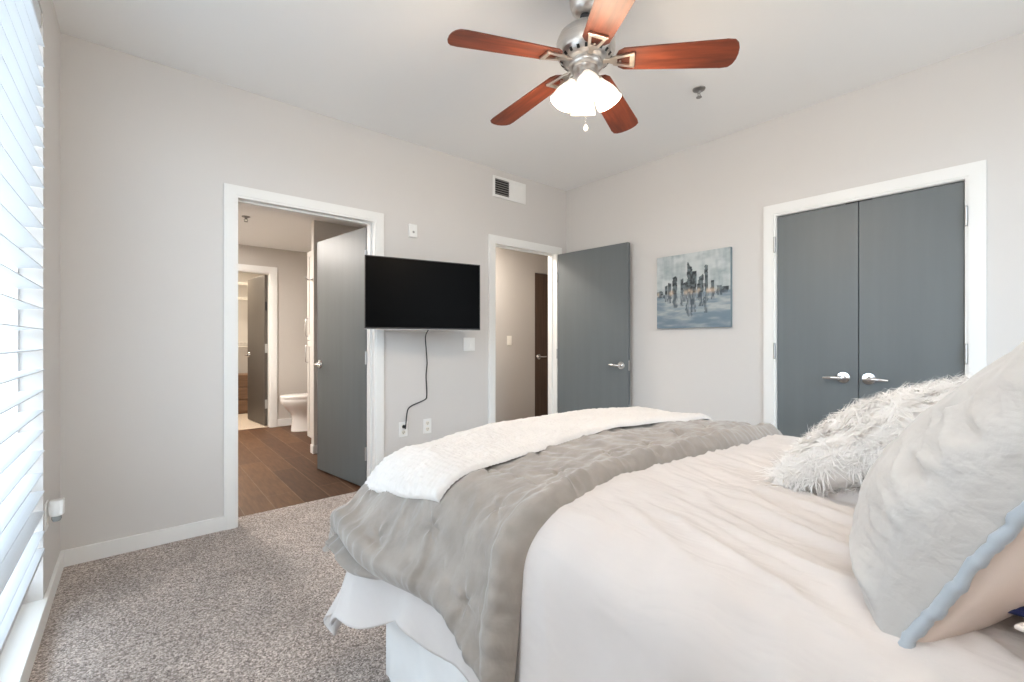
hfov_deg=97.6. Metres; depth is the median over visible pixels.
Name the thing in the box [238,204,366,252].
ceiling
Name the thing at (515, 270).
wall
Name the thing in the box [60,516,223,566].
baseboard
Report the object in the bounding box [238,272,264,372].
wall
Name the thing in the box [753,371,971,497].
cushion
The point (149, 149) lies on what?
wall
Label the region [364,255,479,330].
television
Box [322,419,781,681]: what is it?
quilt
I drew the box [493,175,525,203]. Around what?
air vent
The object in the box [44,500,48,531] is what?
wall outlet
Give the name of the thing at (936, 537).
pillow sham
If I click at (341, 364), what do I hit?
door
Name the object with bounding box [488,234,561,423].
trim
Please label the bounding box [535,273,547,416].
door
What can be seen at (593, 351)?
door
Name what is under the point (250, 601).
floor
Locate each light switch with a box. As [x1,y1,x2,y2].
[464,338,474,350]
[507,336,511,344]
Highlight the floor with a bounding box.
[28,413,389,681]
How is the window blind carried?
attached to the window frame at (48, 298)
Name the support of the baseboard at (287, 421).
attached to the wall at (291, 266)
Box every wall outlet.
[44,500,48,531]
[399,421,407,436]
[423,418,430,433]
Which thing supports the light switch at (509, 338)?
attached to the wall at (515, 270)
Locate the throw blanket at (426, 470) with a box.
[365,406,712,501]
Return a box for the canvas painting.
[657,247,731,328]
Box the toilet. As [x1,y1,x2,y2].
[280,392,306,431]
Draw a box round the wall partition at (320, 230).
[311,220,359,444]
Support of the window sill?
attached to the window frame at (48, 298)
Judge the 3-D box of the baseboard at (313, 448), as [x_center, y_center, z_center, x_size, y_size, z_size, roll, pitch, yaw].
[-1.723,1.107,4.870,0.865,0.085,0.088,0,0,-40]
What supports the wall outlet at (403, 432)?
attached to the wall at (149, 149)
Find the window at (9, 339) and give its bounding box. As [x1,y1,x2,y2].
[0,257,18,447]
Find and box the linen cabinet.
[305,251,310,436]
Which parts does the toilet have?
seat, lid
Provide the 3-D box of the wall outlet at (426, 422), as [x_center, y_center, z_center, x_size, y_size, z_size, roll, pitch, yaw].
[-0.685,0.688,3.627,0.074,0.118,0.009,0,0,-40]
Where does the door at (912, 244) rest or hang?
in the wall at (967, 107)
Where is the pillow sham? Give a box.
[849,341,1023,648]
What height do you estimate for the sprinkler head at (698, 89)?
0.053 m
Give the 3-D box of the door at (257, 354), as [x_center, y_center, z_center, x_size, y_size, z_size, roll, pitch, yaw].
[-3.609,0.124,6.284,0.763,2.028,0.102,0,0,44]
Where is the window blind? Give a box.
[0,0,44,655]
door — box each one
[244,275,267,424]
[314,227,366,485]
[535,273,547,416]
[556,242,629,412]
[773,201,858,437]
[858,182,967,402]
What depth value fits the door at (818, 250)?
2.96 m
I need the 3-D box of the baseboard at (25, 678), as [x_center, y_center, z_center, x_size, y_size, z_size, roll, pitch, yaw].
[-1.474,1.107,1.312,0.014,0.085,2.506,0,0,-40]
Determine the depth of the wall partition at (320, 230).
4.59 m
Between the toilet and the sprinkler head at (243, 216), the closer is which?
the sprinkler head at (243, 216)
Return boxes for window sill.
[0,592,49,681]
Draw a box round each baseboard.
[21,551,63,681]
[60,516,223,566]
[277,418,291,426]
[310,444,316,453]
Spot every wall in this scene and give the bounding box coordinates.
[60,33,565,550]
[238,244,309,418]
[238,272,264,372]
[496,247,547,422]
[566,32,1023,424]
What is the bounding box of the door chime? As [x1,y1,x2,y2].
[408,224,416,237]
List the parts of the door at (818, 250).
handle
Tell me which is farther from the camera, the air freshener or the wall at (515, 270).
the wall at (515, 270)
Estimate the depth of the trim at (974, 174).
2.54 m
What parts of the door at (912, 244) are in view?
handle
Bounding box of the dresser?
[238,373,247,413]
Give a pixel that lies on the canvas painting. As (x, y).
(694, 290)
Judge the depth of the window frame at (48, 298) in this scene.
1.94 m
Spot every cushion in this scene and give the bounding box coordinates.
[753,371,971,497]
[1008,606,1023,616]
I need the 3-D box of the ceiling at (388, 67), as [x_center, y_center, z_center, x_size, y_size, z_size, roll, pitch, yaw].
[0.386,-1.593,1.997,3.982,0.050,4.120,0,0,-40]
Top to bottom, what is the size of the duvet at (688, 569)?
0.644 m
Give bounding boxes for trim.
[224,183,383,529]
[238,264,276,426]
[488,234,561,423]
[763,160,986,426]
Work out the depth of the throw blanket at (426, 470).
1.48 m
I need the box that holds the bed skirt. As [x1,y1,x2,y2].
[386,621,467,681]
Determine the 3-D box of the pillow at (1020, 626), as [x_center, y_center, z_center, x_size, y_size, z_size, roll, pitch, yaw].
[0.781,0.318,0.357,0.306,0.096,0.425,0,0,-20]
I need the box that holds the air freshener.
[48,498,64,521]
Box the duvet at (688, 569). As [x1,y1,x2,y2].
[323,434,1023,681]
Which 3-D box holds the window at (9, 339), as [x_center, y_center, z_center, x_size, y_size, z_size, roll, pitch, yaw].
[-1.374,-0.142,1.040,0.047,2.415,1.960,0,0,-40]
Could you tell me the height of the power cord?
0.787 m
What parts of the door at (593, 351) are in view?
handle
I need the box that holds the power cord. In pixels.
[402,330,428,428]
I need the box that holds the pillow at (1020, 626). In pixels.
[1014,622,1023,632]
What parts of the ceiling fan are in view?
blade, blade, lamp shade, bulb, lamp shade, bulb, lamp shade, bulb, lamp shade, blade, blade, blade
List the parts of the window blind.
rail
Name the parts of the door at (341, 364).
handle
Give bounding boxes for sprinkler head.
[242,215,249,221]
[692,86,705,98]
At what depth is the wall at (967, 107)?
3.23 m
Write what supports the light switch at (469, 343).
attached to the wall at (149, 149)
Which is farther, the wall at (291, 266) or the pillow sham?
the wall at (291, 266)
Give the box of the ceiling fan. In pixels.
[447,0,739,133]
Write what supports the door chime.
attached to the wall at (149, 149)
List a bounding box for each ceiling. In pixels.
[53,0,1023,190]
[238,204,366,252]
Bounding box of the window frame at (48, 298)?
[19,0,59,603]
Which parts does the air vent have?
damper plate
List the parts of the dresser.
drawer, drawer, drawer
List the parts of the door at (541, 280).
handle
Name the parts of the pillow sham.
panel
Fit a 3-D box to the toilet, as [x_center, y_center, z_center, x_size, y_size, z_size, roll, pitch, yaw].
[-2.609,0.755,5.882,0.798,0.790,0.440,0,0,-40]
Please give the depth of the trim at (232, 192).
2.75 m

